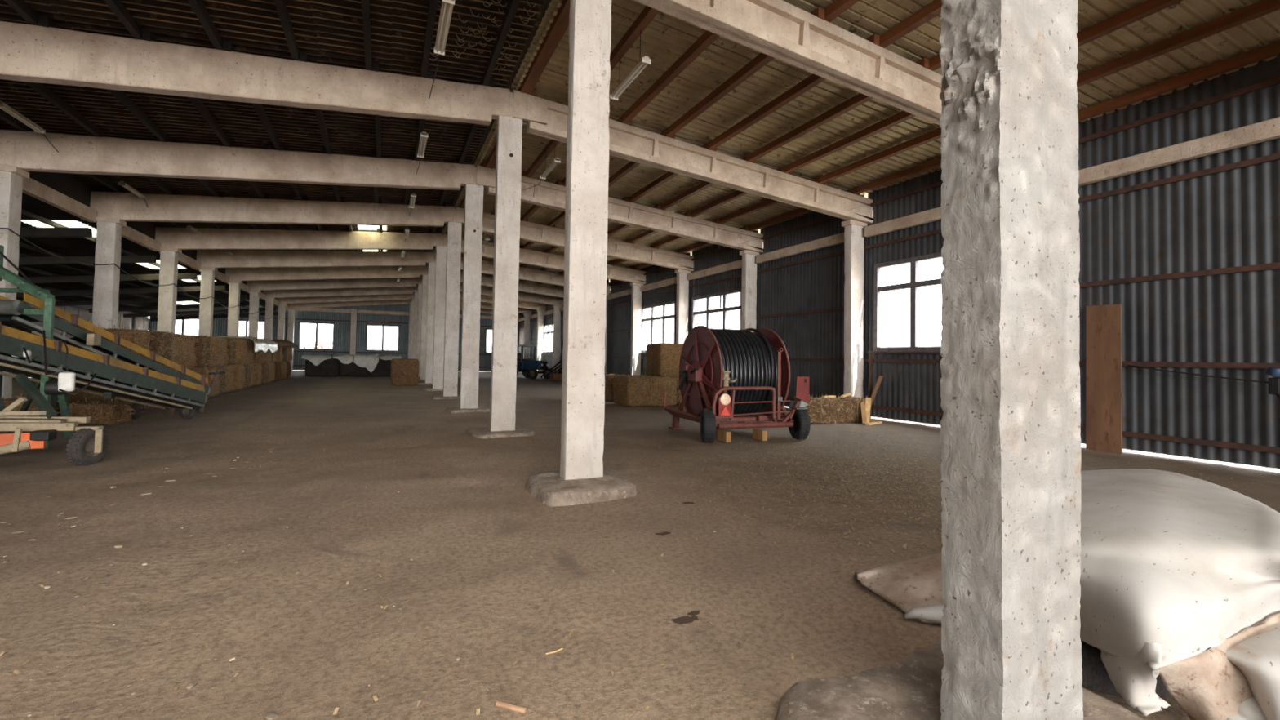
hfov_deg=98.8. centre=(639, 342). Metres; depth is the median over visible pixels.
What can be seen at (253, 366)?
bale
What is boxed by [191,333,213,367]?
bale
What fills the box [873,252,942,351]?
window
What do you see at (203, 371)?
bale
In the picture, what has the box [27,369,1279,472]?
ground
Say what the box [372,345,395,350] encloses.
shrub
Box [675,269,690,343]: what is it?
concrete column
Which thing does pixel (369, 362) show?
tarpaulin
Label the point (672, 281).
beam
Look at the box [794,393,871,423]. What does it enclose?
bale
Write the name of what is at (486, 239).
lamp
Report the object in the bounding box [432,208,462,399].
concrete column
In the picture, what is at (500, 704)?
stick
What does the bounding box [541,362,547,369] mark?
grille
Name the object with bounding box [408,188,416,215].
lamp
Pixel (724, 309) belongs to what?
window
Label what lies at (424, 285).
concrete column
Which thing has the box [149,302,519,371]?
wall
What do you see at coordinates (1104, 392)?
board
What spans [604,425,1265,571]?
litter
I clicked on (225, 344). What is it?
bale
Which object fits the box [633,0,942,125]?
roof beam
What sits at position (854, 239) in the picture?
concrete column
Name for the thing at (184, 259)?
beam
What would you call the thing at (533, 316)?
beam
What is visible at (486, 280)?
roof beam
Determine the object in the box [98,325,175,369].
bale
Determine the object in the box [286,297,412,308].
roof beam
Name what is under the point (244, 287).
beam
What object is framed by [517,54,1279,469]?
wall
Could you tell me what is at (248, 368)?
bale
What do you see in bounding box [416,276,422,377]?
concrete column
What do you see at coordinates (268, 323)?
concrete column
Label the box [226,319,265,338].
window
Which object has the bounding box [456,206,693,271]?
roof beam
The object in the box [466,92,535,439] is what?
concrete column
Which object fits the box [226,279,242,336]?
concrete column
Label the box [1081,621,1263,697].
heap
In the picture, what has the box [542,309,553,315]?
beam
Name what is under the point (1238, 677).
sack
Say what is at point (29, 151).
roof beam
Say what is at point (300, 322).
window
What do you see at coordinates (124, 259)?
beam
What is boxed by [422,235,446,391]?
concrete column
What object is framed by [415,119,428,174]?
lamp
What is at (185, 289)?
beam
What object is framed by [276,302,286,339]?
concrete column
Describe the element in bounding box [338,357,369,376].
pile
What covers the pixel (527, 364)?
hood
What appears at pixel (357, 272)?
roof beam
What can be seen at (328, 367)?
pile
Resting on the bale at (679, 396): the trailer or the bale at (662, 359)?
the bale at (662, 359)
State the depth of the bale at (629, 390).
17.15 m
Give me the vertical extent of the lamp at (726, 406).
0.449 m
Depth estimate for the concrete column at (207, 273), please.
23.79 m
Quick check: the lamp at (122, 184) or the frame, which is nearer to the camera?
the frame
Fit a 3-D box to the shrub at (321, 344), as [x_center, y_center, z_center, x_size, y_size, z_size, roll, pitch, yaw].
[-31.049,0.382,53.972,5.725,4.598,4.016,2,-2,-25]
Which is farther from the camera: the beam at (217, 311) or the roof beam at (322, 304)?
the roof beam at (322, 304)
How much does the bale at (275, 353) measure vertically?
0.992 m
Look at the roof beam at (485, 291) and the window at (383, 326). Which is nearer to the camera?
the roof beam at (485, 291)
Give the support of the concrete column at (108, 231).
on the floor
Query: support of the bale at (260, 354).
on the bale at (257, 375)
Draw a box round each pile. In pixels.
[304,357,339,376]
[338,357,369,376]
[369,357,391,376]
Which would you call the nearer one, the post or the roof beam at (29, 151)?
the roof beam at (29, 151)
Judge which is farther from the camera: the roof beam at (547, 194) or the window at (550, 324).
the window at (550, 324)
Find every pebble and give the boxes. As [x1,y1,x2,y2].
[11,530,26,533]
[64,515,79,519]
[185,680,196,688]
[263,711,279,719]
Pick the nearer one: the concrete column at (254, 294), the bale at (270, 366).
the bale at (270, 366)
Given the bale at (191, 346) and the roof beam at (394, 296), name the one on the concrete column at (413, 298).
the roof beam at (394, 296)
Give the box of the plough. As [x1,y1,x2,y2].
[540,360,562,378]
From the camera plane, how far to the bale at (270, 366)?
27.10 m
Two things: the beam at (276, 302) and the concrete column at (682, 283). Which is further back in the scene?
the beam at (276, 302)
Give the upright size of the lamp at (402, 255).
0.837 m
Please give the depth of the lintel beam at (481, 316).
52.17 m
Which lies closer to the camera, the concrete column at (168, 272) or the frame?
the frame
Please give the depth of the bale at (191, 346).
16.10 m
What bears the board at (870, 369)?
on the floor
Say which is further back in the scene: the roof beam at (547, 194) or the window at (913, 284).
the roof beam at (547, 194)
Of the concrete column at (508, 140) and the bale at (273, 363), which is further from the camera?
the bale at (273, 363)
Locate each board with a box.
[867,354,872,418]
[870,375,883,405]
[1085,303,1123,454]
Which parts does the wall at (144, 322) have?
panel, panel, panel, panel, panel, panel, panel, panel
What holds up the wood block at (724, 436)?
on the floor
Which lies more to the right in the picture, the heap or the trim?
the heap
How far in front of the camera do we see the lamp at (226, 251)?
23.71 m
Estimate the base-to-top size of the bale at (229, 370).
1.129 m
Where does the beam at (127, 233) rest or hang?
on the concrete column at (108, 231)
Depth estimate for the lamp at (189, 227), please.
19.42 m
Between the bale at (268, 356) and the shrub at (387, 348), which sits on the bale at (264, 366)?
the bale at (268, 356)
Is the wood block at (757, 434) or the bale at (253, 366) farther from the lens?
the bale at (253, 366)
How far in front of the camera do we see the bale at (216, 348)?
18.12 m
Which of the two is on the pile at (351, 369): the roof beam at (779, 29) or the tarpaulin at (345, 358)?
the tarpaulin at (345, 358)
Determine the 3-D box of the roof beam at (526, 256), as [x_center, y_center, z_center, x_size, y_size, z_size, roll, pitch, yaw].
[-4.125,-3.802,25.755,9.720,1.484,0.270,2,-2,-25]
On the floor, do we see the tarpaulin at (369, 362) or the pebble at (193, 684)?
the pebble at (193, 684)
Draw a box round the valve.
[1266,366,1279,399]
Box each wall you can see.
[12,297,150,378]
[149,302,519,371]
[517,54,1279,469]
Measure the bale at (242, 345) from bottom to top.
1.098 m
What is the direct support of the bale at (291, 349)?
on the bale at (288, 365)
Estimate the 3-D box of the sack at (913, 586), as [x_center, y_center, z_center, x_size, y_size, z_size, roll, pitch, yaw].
[1.870,1.402,3.479,0.927,0.466,0.954,0,-2,20]
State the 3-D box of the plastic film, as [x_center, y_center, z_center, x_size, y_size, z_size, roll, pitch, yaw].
[-17.423,0.111,23.828,2.107,0.745,5.152,2,-2,-25]
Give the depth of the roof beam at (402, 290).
38.57 m
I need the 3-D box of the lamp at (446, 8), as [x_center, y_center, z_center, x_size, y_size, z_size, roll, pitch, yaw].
[-3.149,-4.636,8.526,0.150,0.837,3.452,2,-2,-25]
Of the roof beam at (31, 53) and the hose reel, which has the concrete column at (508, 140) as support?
the roof beam at (31, 53)
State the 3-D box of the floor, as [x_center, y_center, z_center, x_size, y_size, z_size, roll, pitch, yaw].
[-8.833,1.760,13.393,28.340,0.063,75.800,2,-2,-25]
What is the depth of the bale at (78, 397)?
12.03 m
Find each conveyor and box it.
[0,292,225,433]
[0,321,207,419]
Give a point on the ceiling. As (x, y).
(701, 87)
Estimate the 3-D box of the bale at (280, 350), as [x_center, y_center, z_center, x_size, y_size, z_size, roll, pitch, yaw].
[-19.805,0.538,28.951,1.571,0.992,1.206,2,-2,-26]
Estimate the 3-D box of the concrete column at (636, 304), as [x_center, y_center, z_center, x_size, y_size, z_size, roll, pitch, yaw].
[-0.202,-0.335,27.684,0.628,5.321,0.324,2,-2,-25]
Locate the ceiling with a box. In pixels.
[0,0,1279,313]
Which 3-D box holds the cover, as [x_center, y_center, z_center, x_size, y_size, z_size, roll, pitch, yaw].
[-20.060,0.040,29.504,2.099,0.540,6.852,2,-2,-25]
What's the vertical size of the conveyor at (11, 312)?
2.341 m
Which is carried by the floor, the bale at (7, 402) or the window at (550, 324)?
the bale at (7, 402)
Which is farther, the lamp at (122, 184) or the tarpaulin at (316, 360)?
the tarpaulin at (316, 360)
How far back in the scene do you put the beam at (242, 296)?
30.26 m
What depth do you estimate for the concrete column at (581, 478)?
6.33 m
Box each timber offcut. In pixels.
[822,395,835,398]
[840,392,853,397]
[860,400,866,424]
[865,397,871,422]
[865,421,882,425]
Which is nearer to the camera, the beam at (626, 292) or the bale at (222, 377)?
the bale at (222, 377)
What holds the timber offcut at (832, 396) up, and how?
on the bale at (847, 409)
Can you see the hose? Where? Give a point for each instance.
(1127, 365)
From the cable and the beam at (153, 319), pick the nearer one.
the cable
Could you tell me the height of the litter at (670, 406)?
0.060 m
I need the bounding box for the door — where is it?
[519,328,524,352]
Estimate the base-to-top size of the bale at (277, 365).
0.992 m
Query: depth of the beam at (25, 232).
14.88 m
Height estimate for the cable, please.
0.302 m
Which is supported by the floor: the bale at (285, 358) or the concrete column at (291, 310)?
the concrete column at (291, 310)
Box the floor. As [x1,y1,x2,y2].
[0,370,1279,719]
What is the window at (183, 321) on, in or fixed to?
in the wall at (342, 321)
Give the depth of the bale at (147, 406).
13.47 m
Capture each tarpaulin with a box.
[301,354,333,365]
[332,354,353,364]
[353,354,378,372]
[379,355,401,360]
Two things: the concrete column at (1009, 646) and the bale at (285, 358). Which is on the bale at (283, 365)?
the bale at (285, 358)
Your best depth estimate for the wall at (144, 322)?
36.97 m
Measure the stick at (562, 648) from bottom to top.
0.011 m
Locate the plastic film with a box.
[213,335,277,353]
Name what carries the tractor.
on the floor
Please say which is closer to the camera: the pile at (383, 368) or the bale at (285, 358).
the bale at (285, 358)
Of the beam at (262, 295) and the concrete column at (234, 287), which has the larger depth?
the beam at (262, 295)
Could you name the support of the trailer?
on the floor
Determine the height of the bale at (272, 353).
1.101 m
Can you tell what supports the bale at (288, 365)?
on the floor
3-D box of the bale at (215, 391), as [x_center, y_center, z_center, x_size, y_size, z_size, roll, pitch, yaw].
[-14.860,1.232,17.993,1.588,1.101,1.218,2,-2,-26]
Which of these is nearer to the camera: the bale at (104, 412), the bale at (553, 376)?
the bale at (104, 412)
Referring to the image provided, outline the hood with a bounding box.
[523,360,547,369]
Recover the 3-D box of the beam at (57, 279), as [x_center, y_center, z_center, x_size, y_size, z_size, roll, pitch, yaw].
[-23.205,-2.512,21.986,8.703,1.175,0.200,2,-2,-25]
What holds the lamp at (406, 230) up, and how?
hanging from the ceiling
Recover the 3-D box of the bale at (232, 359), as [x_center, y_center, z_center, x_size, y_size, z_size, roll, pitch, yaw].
[-15.873,0.294,20.190,1.598,1.101,1.222,2,-2,-25]
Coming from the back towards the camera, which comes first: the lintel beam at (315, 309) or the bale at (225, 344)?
the lintel beam at (315, 309)
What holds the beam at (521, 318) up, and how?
attached to the concrete column at (526, 321)
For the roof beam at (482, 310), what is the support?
on the concrete column
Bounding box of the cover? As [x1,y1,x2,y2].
[271,339,298,348]
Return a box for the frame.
[0,244,73,449]
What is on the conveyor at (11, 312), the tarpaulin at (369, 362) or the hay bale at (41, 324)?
the hay bale at (41, 324)
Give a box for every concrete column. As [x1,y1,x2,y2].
[0,164,29,398]
[92,216,126,328]
[156,246,182,333]
[198,266,217,336]
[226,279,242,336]
[248,289,261,337]
[264,297,275,340]
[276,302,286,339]
[287,307,295,370]
[408,302,411,359]
[409,297,414,359]
[413,291,417,359]
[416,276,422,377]
[417,253,435,385]
[418,266,427,380]
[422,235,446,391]
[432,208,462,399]
[444,166,489,413]
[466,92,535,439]
[523,313,530,359]
[526,0,636,506]
[536,310,545,374]
[552,305,561,373]
[604,293,608,373]
[630,282,644,375]
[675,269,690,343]
[739,249,759,332]
[776,0,1147,719]
[841,219,867,397]
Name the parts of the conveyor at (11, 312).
support leg, support leg, rail, rail, panel, panel, post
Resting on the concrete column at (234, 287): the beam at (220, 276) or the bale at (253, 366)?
the beam at (220, 276)
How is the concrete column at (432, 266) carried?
on the floor
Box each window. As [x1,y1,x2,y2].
[181,320,184,334]
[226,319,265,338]
[297,321,334,350]
[365,324,399,351]
[484,328,492,353]
[542,323,553,353]
[640,300,675,352]
[691,288,741,329]
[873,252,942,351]
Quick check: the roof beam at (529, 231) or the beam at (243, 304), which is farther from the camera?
the beam at (243, 304)
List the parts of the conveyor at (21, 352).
support leg, motor, white motor casing, rail, panel, rail, rail, post, post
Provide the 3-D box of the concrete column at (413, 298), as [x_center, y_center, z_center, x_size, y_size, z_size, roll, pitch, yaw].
[-18.527,-0.810,45.030,1.296,6.700,0.959,2,-2,-25]
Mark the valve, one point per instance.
(1273, 383)
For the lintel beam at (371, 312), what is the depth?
48.41 m
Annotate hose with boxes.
[1127,364,1268,383]
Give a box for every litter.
[0,422,900,719]
[524,406,684,416]
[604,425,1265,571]
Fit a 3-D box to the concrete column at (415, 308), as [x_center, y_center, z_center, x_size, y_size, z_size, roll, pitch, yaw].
[-16.543,-0.903,40.717,1.217,6.700,0.964,2,-2,-25]
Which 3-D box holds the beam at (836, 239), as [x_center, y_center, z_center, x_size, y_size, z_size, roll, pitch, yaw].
[4.974,-2.904,17.096,0.160,0.270,4.231,2,-2,-25]
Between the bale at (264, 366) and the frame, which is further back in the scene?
the bale at (264, 366)
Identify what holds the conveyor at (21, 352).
on the floor
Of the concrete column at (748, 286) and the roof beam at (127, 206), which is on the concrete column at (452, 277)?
the roof beam at (127, 206)
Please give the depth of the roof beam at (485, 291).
39.62 m
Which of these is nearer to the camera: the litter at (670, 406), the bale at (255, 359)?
the litter at (670, 406)
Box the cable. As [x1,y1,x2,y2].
[0,227,271,319]
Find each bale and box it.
[1,392,69,416]
[24,315,81,338]
[38,386,147,411]
[68,395,135,425]
[75,322,155,364]
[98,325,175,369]
[123,328,186,369]
[144,402,165,411]
[155,329,199,368]
[188,366,210,385]
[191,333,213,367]
[193,334,224,366]
[198,334,230,365]
[204,366,221,396]
[217,365,227,394]
[222,337,238,365]
[222,364,235,392]
[223,337,248,364]
[226,337,254,364]
[231,364,245,390]
[243,364,252,388]
[248,363,256,386]
[249,339,257,364]
[252,340,265,363]
[253,363,262,385]
[260,363,270,383]
[261,349,271,363]
[265,362,272,382]
[270,352,274,362]
[271,362,275,381]
[272,361,280,380]
[273,346,277,361]
[275,343,283,361]
[278,361,286,379]
[281,346,288,361]
[286,360,290,377]
[288,346,293,360]
[390,355,419,386]
[549,373,561,380]
[604,372,616,401]
[613,373,679,406]
[644,341,683,376]
[672,376,682,404]
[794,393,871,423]
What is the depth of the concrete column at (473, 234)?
14.93 m
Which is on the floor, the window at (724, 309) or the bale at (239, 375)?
the bale at (239, 375)
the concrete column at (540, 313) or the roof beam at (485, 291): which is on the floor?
the concrete column at (540, 313)
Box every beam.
[0,20,510,124]
[0,128,474,190]
[16,285,226,297]
[18,255,156,265]
[19,226,93,237]
[21,273,197,283]
[22,177,96,222]
[54,294,247,306]
[80,191,454,226]
[88,302,262,312]
[96,222,159,251]
[123,306,275,317]
[147,226,441,249]
[150,311,286,321]
[159,251,200,270]
[190,249,433,268]
[199,270,229,283]
[221,265,426,281]
[227,282,249,292]
[246,275,422,290]
[248,292,265,299]
[262,284,417,297]
[263,299,278,305]
[275,291,414,303]
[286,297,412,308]
[295,307,351,312]
[357,309,408,315]
[427,265,564,297]
[434,252,610,293]
[443,233,645,284]
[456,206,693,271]
[459,282,563,306]
[459,292,546,311]
[459,299,532,315]
[459,305,519,317]
[475,164,763,253]
[480,315,492,319]
[511,89,873,224]
[517,317,524,321]
[528,313,537,319]
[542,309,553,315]
[606,288,631,300]
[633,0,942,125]
[640,276,676,291]
[687,259,742,279]
[755,231,844,263]
[864,206,941,237]
[1079,116,1279,186]
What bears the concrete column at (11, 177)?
on the floor
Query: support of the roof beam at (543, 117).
on the concrete column at (854, 239)
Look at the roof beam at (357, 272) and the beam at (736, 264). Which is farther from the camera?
the roof beam at (357, 272)
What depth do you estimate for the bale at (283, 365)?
29.98 m
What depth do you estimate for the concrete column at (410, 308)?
49.20 m
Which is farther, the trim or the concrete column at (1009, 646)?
the trim
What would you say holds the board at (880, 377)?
on the floor
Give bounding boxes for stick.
[495,700,526,713]
[545,647,563,654]
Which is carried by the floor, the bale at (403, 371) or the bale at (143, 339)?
the bale at (403, 371)
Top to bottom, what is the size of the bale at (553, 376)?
0.440 m
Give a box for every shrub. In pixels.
[299,324,333,348]
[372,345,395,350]
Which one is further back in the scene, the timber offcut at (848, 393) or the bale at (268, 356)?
the bale at (268, 356)
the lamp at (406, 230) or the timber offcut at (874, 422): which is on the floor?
the timber offcut at (874, 422)
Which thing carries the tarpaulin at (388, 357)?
on the pile at (383, 368)
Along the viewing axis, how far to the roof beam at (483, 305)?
47.69 m
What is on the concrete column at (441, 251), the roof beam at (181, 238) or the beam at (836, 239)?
the roof beam at (181, 238)
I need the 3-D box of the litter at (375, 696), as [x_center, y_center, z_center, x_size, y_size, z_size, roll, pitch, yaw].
[-3.404,1.643,6.612,6.338,0.075,11.008,2,-2,-25]
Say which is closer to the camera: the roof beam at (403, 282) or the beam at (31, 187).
the beam at (31, 187)
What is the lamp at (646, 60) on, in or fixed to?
hanging from the ceiling
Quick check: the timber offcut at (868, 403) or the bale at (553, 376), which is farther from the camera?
the bale at (553, 376)
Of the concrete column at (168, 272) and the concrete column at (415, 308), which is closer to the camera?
the concrete column at (168, 272)
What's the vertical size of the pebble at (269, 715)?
0.021 m
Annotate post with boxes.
[350,308,356,357]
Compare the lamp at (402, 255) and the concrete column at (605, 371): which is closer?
the lamp at (402, 255)
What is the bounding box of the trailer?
[0,373,108,465]
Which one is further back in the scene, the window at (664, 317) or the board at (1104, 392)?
the window at (664, 317)
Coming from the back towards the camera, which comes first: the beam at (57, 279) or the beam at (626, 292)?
the beam at (626, 292)
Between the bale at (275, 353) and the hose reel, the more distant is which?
the bale at (275, 353)
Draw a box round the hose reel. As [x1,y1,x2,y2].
[663,324,810,443]
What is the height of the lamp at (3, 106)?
0.561 m
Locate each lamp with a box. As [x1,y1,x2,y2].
[0,88,58,152]
[117,175,147,207]
[186,225,200,234]
[224,249,233,255]
[400,249,404,257]
[404,227,409,239]
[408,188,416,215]
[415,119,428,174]
[428,0,454,98]
[482,236,489,246]
[524,143,560,190]
[608,30,651,105]
[715,393,733,418]
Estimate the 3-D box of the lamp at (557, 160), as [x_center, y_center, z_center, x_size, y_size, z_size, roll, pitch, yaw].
[-2.582,-4.470,14.087,0.150,0.849,3.302,2,-2,-25]
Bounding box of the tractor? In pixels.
[516,344,552,379]
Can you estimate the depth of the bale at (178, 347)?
15.05 m
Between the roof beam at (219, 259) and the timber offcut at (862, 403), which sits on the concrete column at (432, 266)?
the roof beam at (219, 259)
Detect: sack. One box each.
[855,552,944,623]
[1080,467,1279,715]
[1158,612,1279,719]
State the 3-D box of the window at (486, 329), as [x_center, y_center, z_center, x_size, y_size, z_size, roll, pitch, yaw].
[-13.664,-0.093,52.914,2.450,2.330,0.120,2,-2,-25]
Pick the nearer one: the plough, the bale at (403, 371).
the bale at (403, 371)
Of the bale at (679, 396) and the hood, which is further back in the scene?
the hood
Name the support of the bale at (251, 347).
on the bale at (248, 368)
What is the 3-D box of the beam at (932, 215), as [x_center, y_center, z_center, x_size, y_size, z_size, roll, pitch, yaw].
[6.968,-2.997,12.807,0.160,0.270,4.231,2,-2,-25]
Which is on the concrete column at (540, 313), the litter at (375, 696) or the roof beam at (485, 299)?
the roof beam at (485, 299)
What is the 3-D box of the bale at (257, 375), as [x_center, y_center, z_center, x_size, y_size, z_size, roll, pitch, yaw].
[-17.912,1.373,24.513,1.588,1.101,1.218,2,-2,-26]
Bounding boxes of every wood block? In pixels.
[717,429,731,442]
[752,428,767,440]
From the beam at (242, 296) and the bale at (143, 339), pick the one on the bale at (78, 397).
the bale at (143, 339)
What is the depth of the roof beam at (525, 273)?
30.11 m
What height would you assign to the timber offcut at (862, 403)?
0.531 m
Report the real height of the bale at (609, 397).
1.022 m
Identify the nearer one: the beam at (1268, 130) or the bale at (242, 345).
the beam at (1268, 130)
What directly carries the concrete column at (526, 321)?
on the floor
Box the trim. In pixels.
[867,351,940,353]
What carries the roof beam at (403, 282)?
on the concrete column at (420, 286)
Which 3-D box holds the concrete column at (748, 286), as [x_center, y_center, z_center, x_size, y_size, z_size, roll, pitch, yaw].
[3.787,-0.520,19.105,0.628,5.324,0.324,2,-2,-25]
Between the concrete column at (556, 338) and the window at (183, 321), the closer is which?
the concrete column at (556, 338)

